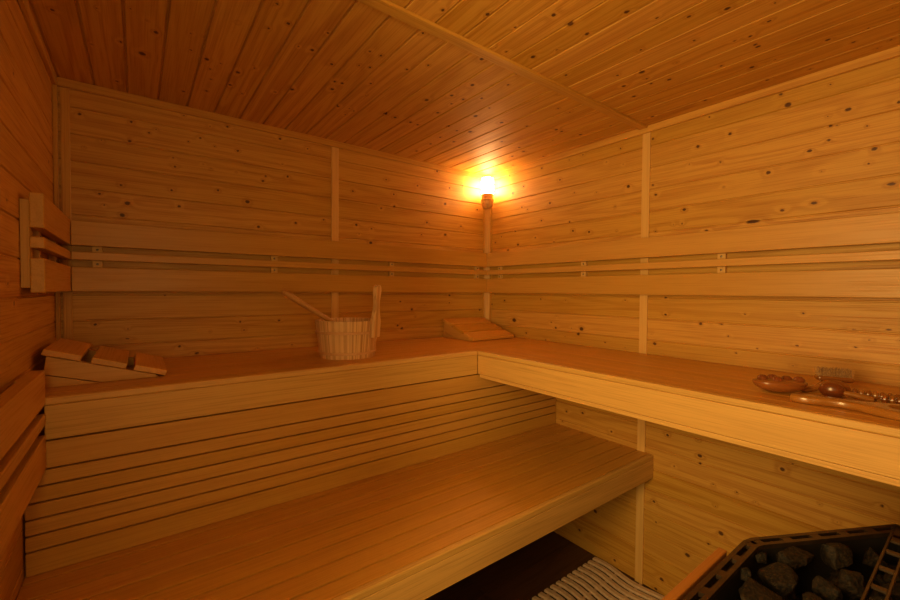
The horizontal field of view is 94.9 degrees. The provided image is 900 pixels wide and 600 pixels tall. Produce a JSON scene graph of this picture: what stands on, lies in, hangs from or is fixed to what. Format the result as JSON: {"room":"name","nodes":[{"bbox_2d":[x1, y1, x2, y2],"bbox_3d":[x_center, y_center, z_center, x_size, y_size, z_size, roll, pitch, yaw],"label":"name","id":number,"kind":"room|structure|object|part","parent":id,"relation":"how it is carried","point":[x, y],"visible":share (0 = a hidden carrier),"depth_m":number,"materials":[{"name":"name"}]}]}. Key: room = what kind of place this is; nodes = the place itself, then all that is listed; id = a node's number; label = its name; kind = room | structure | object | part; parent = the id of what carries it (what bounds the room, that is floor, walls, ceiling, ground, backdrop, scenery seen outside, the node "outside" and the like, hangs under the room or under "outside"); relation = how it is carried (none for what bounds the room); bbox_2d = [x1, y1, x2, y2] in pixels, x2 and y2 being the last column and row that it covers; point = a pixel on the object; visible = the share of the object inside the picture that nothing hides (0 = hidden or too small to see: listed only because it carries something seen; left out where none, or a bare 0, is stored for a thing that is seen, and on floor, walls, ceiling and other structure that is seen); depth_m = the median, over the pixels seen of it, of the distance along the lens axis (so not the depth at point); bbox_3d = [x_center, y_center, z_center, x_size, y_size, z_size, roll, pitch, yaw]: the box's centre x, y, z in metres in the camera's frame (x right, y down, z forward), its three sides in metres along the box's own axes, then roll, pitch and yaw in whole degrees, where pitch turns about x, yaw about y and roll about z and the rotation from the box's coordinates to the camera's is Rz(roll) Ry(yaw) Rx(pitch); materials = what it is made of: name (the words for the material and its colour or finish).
{"room":"spa","nodes":[
{"label":"spa","id":0,"kind":"room"},
{"bbox_2d":[0,0,55,599],"bbox_3d":[-0.788,0.276,0.625,0.040,2.163,2.214,-1,2,-37],"label":"wall","id":1,"kind":"structure","parent":0,"point":[27,324],"depth_m":1.02,"materials":[{"name":"brown wood"}]},
{"bbox_2d":[0,370,45,558],"bbox_3d":[-0.808,0.314,0.723,0.045,0.254,0.792,-1,2,-37],"label":"backrest","id":2,"kind":"object","parent":1,"relation":"attached to","point":[22,451],"visible":1,"depth_m":0.83,"materials":[{"name":"brown wood"}]},
{"bbox_2d":[17,0,56,84],"bbox_3d":[-0.763,-0.751,0.621,0.013,0.030,2.121,-1,2,-37],"label":"trim","id":3,"kind":"structure","parent":1,"relation":"attached to","point":[25,8],"depth_m":1.20,"materials":[{"name":"brown wood"}]},
{"bbox_2d":[19,192,71,292],"bbox_3d":[-1.225,-0.152,1.268,0.045,0.254,0.557,-1,2,-37],"label":"backrest","id":4,"kind":"object","parent":1,"relation":"attached to","point":[38,215],"visible":0.96,"depth_m":1.07,"materials":[{"name":"brown wood"}]},
{"bbox_3d":[-1.080,-0.143,1.054,0.018,0.224,0.034,-1,2,-37],"label":"post","id":5,"kind":"part","parent":4,"relation":"part of","materials":[{"name":"brown wood"}]},
{"bbox_2d":[52,86,482,373],"bbox_3d":[-0.598,0.241,2.131,2.160,2.163,0.040,-1,2,-37],"label":"wall","id":6,"kind":"structure","parent":0,"point":[132,163],"depth_m":1.84,"materials":[{"name":"brown wood"}]},
{"bbox_2d":[52,84,60,340],"bbox_3d":[-1.406,0.271,1.487,0.013,2.062,0.013,-1,2,-37],"label":"trim","id":7,"kind":"structure","parent":6,"relation":"attached to","point":[54,87],"depth_m":1.47,"materials":[{"name":"brown wood"}]},
{"bbox_2d":[60,87,72,339],"bbox_3d":[-1.387,0.271,1.505,0.026,2.062,0.006,-1,2,-37],"label":"trim","id":8,"kind":"structure","parent":6,"relation":"attached to","point":[64,92],"depth_m":1.49,"materials":[{"name":"brown wood"}]},
{"bbox_2d":[57,77,487,179],"bbox_3d":[-0.574,-0.784,2.085,2.054,0.030,0.013,-1,2,-37],"label":"trim","id":9,"kind":"structure","parent":6,"relation":"attached to","point":[61,82],"depth_m":1.81,"materials":[{"name":"brown wood"}]},
{"bbox_2d":[71,220,486,292],"bbox_3d":[-0.569,-0.167,2.086,1.986,0.254,0.045,-1,2,-37],"label":"backrest","id":10,"kind":"object","parent":6,"relation":"attached to","point":[98,235],"visible":1,"depth_m":1.81,"materials":[{"name":"brown wood"}]},
{"bbox_2d":[331,147,338,317],"bbox_3d":[-0.588,0.262,2.109,0.037,2.062,0.007,-1,2,-37],"label":"trim","id":11,"kind":"structure","parent":6,"relation":"attached to","point":[334,151],"depth_m":2.09,"materials":[{"name":"brown wood"}]},
{"bbox_2d":[482,208,491,321],"bbox_3d":[0.239,0.335,2.714,0.041,1.900,0.041,-1,2,-37],"label":"trim","id":12,"kind":"structure","parent":6,"relation":"attached to","point":[487,213],"depth_m":2.69,"materials":[{"name":"brown wood"}]},
{"bbox_2d":[481,177,493,208],"bbox_3d":[0.239,-0.679,2.637,0.091,0.192,0.091,-1,2,-37],"label":"wall lamp","id":13,"kind":"object","parent":6,"relation":"attached to","point":[487,183],"visible":1,"depth_m":2.60,"materials":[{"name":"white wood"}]},
{"bbox_3d":[0.239,-0.710,2.632,0.077,0.130,0.077,-1,2,-37],"label":"lamp shade","id":14,"kind":"part","parent":13,"relation":"part of","materials":[{"name":"white glass"}]},
{"bbox_2d":[28,0,899,175],"bbox_3d":[0.065,-0.794,1.238,2.160,0.040,2.214,-1,2,-37],"label":"ceiling","id":15,"kind":"structure","parent":0,"point":[351,72],"depth_m":1.33,"materials":[{"name":"brown wood"}]},
{"bbox_2d":[357,0,647,129],"bbox_3d":[0.056,-0.769,1.250,2.051,0.010,0.039,-1,2,-37],"label":"trim","id":16,"kind":"structure","parent":15,"relation":"attached to","point":[387,7],"depth_m":1.29,"materials":[{"name":"brown wood"}]},
{"bbox_2d":[425,531,661,599],"bbox_3d":[0.050,1.338,1.289,2.160,0.040,2.214,-1,2,-37],"label":"floor","id":17,"kind":"structure","parent":0,"point":[526,572],"depth_m":1.96,"materials":[{"name":"brown wood"}]},
{"bbox_2d":[16,423,652,599],"bbox_3d":[-0.085,1.005,1.463,2.077,0.615,0.562,-1,2,-37],"label":"bench","id":18,"kind":"object","parent":17,"relation":"on","point":[413,532],"visible":0.99,"depth_m":1.25,"materials":[{"name":"brown wood"}]},
{"bbox_2d":[25,374,555,577],"bbox_3d":[-0.257,0.522,1.684,2.073,0.337,0.059,-1,2,-37],"label":"skirt","id":19,"kind":"object","parent":18,"relation":"on","point":[97,494],"visible":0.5,"depth_m":1.33,"materials":[{"name":"brown wood"}]},
{"bbox_2d":[44,337,555,439],"bbox_3d":[-0.411,0.289,1.884,2.077,0.108,0.576,-1,2,-37],"label":"bench","id":20,"kind":"object","parent":19,"relation":"on","point":[197,385],"visible":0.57,"depth_m":1.41,"materials":[{"name":"brown wood"}]},
{"bbox_2d":[41,338,166,387],"bbox_3d":[-1.120,0.187,1.365,0.292,0.110,0.320,-1,2,-37],"label":"headrest cover","id":21,"kind":"object","parent":20,"relation":"on","point":[67,362],"visible":0.91,"depth_m":1.24,"materials":[{"name":"brown wood"}]},
{"bbox_2d":[315,285,381,359],"bbox_3d":[-0.431,0.086,1.767,0.274,0.303,0.274,-1,2,-37],"label":"bucket","id":22,"kind":"object","parent":20,"relation":"on","point":[344,338],"visible":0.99,"depth_m":1.67,"materials":[{"name":"brown wood"}]},
{"bbox_2d":[281,290,334,321],"bbox_3d":[-0.532,0.067,1.773,0.353,0.220,0.074,0,1,-20],"label":"ladle","id":23,"kind":"object","parent":22,"relation":"in","point":[287,294],"visible":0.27,"depth_m":1.72,"materials":[{"name":"brown wood"}]},
{"bbox_2d":[443,317,513,340],"bbox_3d":[0.167,0.170,2.481,0.320,0.110,0.292,-1,2,-37],"label":"headrest cover","id":24,"kind":"object","parent":20,"relation":"on","point":[474,328],"visible":1,"depth_m":2.44,"materials":[{"name":"brown wood"}]},
{"bbox_2d":[532,557,664,599],"bbox_3d":[0.609,1.306,1.609,0.777,0.016,0.600,-1,2,-37],"label":"mat","id":25,"kind":"object","parent":17,"relation":"on","point":[587,567],"visible":0.98,"depth_m":1.86,"materials":[{"name":"wood"}]},
{"bbox_2d":[661,547,726,599],"bbox_3d":[0.345,0.899,0.658,0.398,0.872,0.014,-1,2,-37],"label":"guard","id":26,"kind":"object","parent":17,"relation":"on","point":[699,573],"visible":0.39,"depth_m":0.69,"materials":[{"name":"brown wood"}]},
{"bbox_2d":[682,524,899,599],"bbox_3d":[0.626,0.899,0.639,0.744,0.876,0.344,-1,2,-37],"label":"heater","id":27,"kind":"object","parent":17,"relation":"on","point":[723,582],"depth_m":0.77,"materials":[{"name":"metal"}]},
{"bbox_3d":[0.626,0.848,0.638,0.732,0.738,0.332,-1,2,-37],"label":"casing","id":28,"kind":"part","parent":27,"relation":"part of","materials":[{"name":"metal"}]},
{"bbox_3d":[0.514,0.476,0.719,0.016,0.021,0.017,1,2,29],"label":"heater stone","id":29,"kind":"part","parent":27,"relation":"part of","materials":[{"name":"stone"}]},
{"bbox_3d":[0.575,0.476,0.766,0.019,0.018,0.016,1,1,6],"label":"heater stone","id":30,"kind":"part","parent":27,"relation":"part of","materials":[{"name":"stone"}]},
{"bbox_3d":[0.609,0.537,0.760,0.039,0.047,0.040,1,1,14],"label":"heater stone","id":31,"kind":"part","parent":27,"relation":"part of","materials":[{"name":"stone"}]},
{"bbox_3d":[0.641,0.483,0.768,0.073,0.038,0.042,0,1,-9],"label":"heater stone","id":32,"kind":"part","parent":27,"relation":"part of","materials":[{"name":"stone"}]},
{"bbox_3d":[0.575,0.483,0.647,0.036,0.037,0.053,2,2,43],"label":"heater stone","id":33,"kind":"part","parent":27,"relation":"part of","materials":[{"name":"stone"}]},
{"bbox_2d":[796,588,872,599],"bbox_3d":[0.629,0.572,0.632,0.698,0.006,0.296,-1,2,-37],"label":"stone","id":34,"kind":"object","parent":27,"relation":"on","point":[799,591],"depth_m":0.80,"materials":[{"name":"stone"}]},
{"bbox_3d":[0.730,0.480,0.780,0.046,0.042,0.040,0,1,-9],"label":"heater stone","id":35,"kind":"part","parent":27,"relation":"part of","materials":[{"name":"stone"}]},
{"bbox_3d":[0.709,0.535,0.762,0.040,0.047,0.040,0,1,-11],"label":"heater stone","id":36,"kind":"part","parent":27,"relation":"part of","materials":[{"name":"stone"}]},
{"bbox_3d":[0.758,0.538,0.796,0.040,0.042,0.042,1,1,16],"label":"heater stone","id":37,"kind":"part","parent":27,"relation":"part of","materials":[{"name":"stone"}]},
{"bbox_3d":[0.692,0.489,0.711,0.068,0.046,0.035,0,2,-28],"label":"heater stone","id":38,"kind":"part","parent":27,"relation":"part of","materials":[{"name":"stone"}]},
{"bbox_3d":[0.773,0.537,0.733,0.040,0.044,0.039,0,2,-27],"label":"heater stone","id":39,"kind":"part","parent":27,"relation":"part of","materials":[{"name":"stone"}]},
{"bbox_3d":[0.814,0.495,0.790,0.036,0.033,0.034,-1,2,-39],"label":"heater stone","id":40,"kind":"part","parent":27,"relation":"part of","materials":[{"name":"stone"}]},
{"bbox_3d":[0.812,0.536,0.763,0.033,0.042,0.046,0,1,-23],"label":"heater stone","id":41,"kind":"part","parent":27,"relation":"part of","materials":[{"name":"stone"}]},
{"bbox_3d":[0.688,0.496,0.651,0.038,0.050,0.040,1,1,12],"label":"heater stone","id":42,"kind":"part","parent":27,"relation":"part of","materials":[{"name":"stone"}]},
{"bbox_3d":[0.856,0.537,0.795,0.040,0.046,0.035,0,2,-28],"label":"heater stone","id":43,"kind":"part","parent":27,"relation":"part of","materials":[{"name":"stone"}]},
{"bbox_3d":[0.792,0.499,0.727,0.048,0.049,0.030,0,1,1],"label":"heater stone","id":44,"kind":"part","parent":27,"relation":"part of","materials":[{"name":"stone"}]},
{"bbox_3d":[0.728,0.538,0.699,0.039,0.056,0.038,1,0,-26],"label":"heater stone","id":45,"kind":"object","parent":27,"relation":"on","visible":0},
{"bbox_2d":[878,582,899,599],"bbox_3d":[0.743,0.492,0.686,0.050,0.042,0.035,0,1,1],"label":"stone","id":46,"kind":"object","parent":45,"relation":"on","point":[895,595],"visible":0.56,"depth_m":0.68,"materials":[{"name":"stone"}]},
{"bbox_3d":[0.623,0.538,0.695,0.050,0.043,0.033,0,-39,4],"label":"heater stone","id":47,"kind":"object","parent":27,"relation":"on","visible":0},
{"bbox_2d":[812,576,842,599],"bbox_3d":[0.630,0.490,0.690,0.036,0.043,0.038,-1,2,-37],"label":"stone","id":48,"kind":"object","parent":47,"relation":"on","point":[821,587],"visible":0.97,"depth_m":0.68,"materials":[{"name":"stone"}]},
{"bbox_3d":[0.478,0.535,0.657,0.056,0.038,0.039,-30,-37,20],"label":"heater stone","id":49,"kind":"object","parent":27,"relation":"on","visible":0},
{"bbox_2d":[738,577,782,599],"bbox_3d":[0.498,0.484,0.664,0.069,0.043,0.054,1,1,16],"label":"stone","id":50,"kind":"object","parent":49,"relation":"on","point":[751,589],"visible":1,"depth_m":0.66,"materials":[{"name":"stone"}]},
{"label":"heater stone","id":51,"kind":"object","parent":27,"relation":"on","visible":0},
{"bbox_2d":[757,562,798,598],"bbox_3d":[0.570,0.486,0.711,0.057,0.049,0.049,1,1,5],"label":"stone","id":52,"kind":"object","parent":51,"relation":"on","point":[779,577],"visible":0.93,"depth_m":0.70,"materials":[{"name":"stone"}]},
{"bbox_2d":[491,57,899,595],"bbox_3d":[0.903,0.258,1.902,0.040,2.163,2.214,-1,2,-37],"label":"wall","id":53,"kind":"structure","parent":0,"point":[829,148],"depth_m":1.63,"materials":[{"name":"brown wood"}]},
{"bbox_2d":[635,132,650,583],"bbox_3d":[0.882,0.278,1.891,0.007,2.062,0.036,-1,2,-37],"label":"trim","id":54,"kind":"structure","parent":53,"relation":"attached to","point":[646,149],"depth_m":1.89,"materials":[{"name":"brown wood"}]},
{"bbox_2d":[478,342,899,486],"bbox_3d":[0.828,0.315,1.486,0.578,0.122,1.552,-1,2,-37],"label":"bench","id":55,"kind":"object","parent":53,"relation":"attached to","point":[718,401],"visible":1,"depth_m":1.22,"materials":[{"name":"brown wood"}]},
{"bbox_2d":[752,374,807,392],"bbox_3d":[0.934,0.237,1.171,0.132,0.048,0.080,1,1,13],"label":"hand massager","id":56,"kind":"object","parent":55,"relation":"on","point":[771,382],"visible":1,"depth_m":1.15,"materials":[{"name":"brown wood"}]},
{"bbox_3d":[0.896,0.221,1.184,0.029,0.016,0.029,1,1,13],"label":"knob","id":57,"kind":"part","parent":56,"relation":"part of","materials":[{"name":"brown wood"}]},
{"bbox_3d":[0.919,0.222,1.160,0.029,0.016,0.029,1,1,13],"label":"knob","id":58,"kind":"part","parent":56,"relation":"part of","materials":[{"name":"brown wood"}]},
{"bbox_3d":[0.952,0.222,1.169,0.029,0.016,0.029,1,1,13],"label":"knob","id":59,"kind":"part","parent":56,"relation":"part of","materials":[{"name":"brown wood"}]},
{"bbox_3d":[0.978,0.222,1.159,0.029,0.016,0.028,1,1,13],"label":"knob","id":60,"kind":"part","parent":56,"relation":"part of","materials":[{"name":"brown wood"}]},
{"bbox_2d":[801,366,853,391],"bbox_3d":[1.073,0.229,1.198,0.160,0.067,0.069,0,1,1],"label":"bath brush","id":61,"kind":"object","parent":55,"relation":"on","point":[824,374],"visible":0.99,"depth_m":1.18,"materials":[{"name":"brown wood"}]},
{"bbox_3d":[1.052,0.244,1.187,0.120,0.036,0.025,0,1,-10],"label":"brush handle","id":62,"kind":"part","parent":61,"relation":"part of","materials":[{"name":"brown wood"}]},
{"bbox_2d":[790,393,899,420],"bbox_3d":[1.023,0.257,0.973,0.138,0.020,0.337,-1,2,-37],"label":"paddle","id":63,"kind":"object","parent":55,"relation":"on","point":[891,411],"visible":1,"depth_m":0.99,"materials":[{"name":"brown wood"}]},
{"bbox_2d":[818,380,873,401],"bbox_3d":[1.058,0.243,1.102,0.073,0.043,0.106,-1,2,-37],"label":"hand massager","id":64,"kind":"object","parent":55,"relation":"on","point":[834,388],"visible":0.94,"depth_m":1.10,"materials":[{"name":"brown wood"}]},
{"bbox_3d":[1.063,0.252,1.077,0.059,0.023,0.018,2,2,42],"label":"massager handle","id":65,"kind":"part","parent":64,"relation":"part of","materials":[{"name":"brown wood"}]},
{"bbox_2d":[851,388,899,403],"bbox_3d":[1.176,0.255,0.980,0.060,0.025,0.332,-1,2,-37],"label":"roller massager","id":66,"kind":"object","parent":55,"relation":"on","point":[889,398],"visible":0.78,"depth_m":1.07,"materials":[{"name":"brown wood"}]},
{"bbox_2d":[486,212,899,297],"bbox_3d":[0.866,-0.151,1.874,0.045,0.254,2.112,-1,2,-37],"label":"backrest","id":67,"kind":"object","parent":53,"relation":"attached to","point":[880,228],"visible":0.89,"depth_m":1.57,"materials":[{"name":"brown wood"}]},
{"bbox_2d":[488,45,899,179],"bbox_3d":[0.885,-0.768,1.866,0.013,0.030,2.121,-1,2,-37],"label":"trim","id":68,"kind":"structure","parent":53,"relation":"attached to","point":[894,52],"depth_m":1.59,"materials":[{"name":"brown wood"}]}
]}

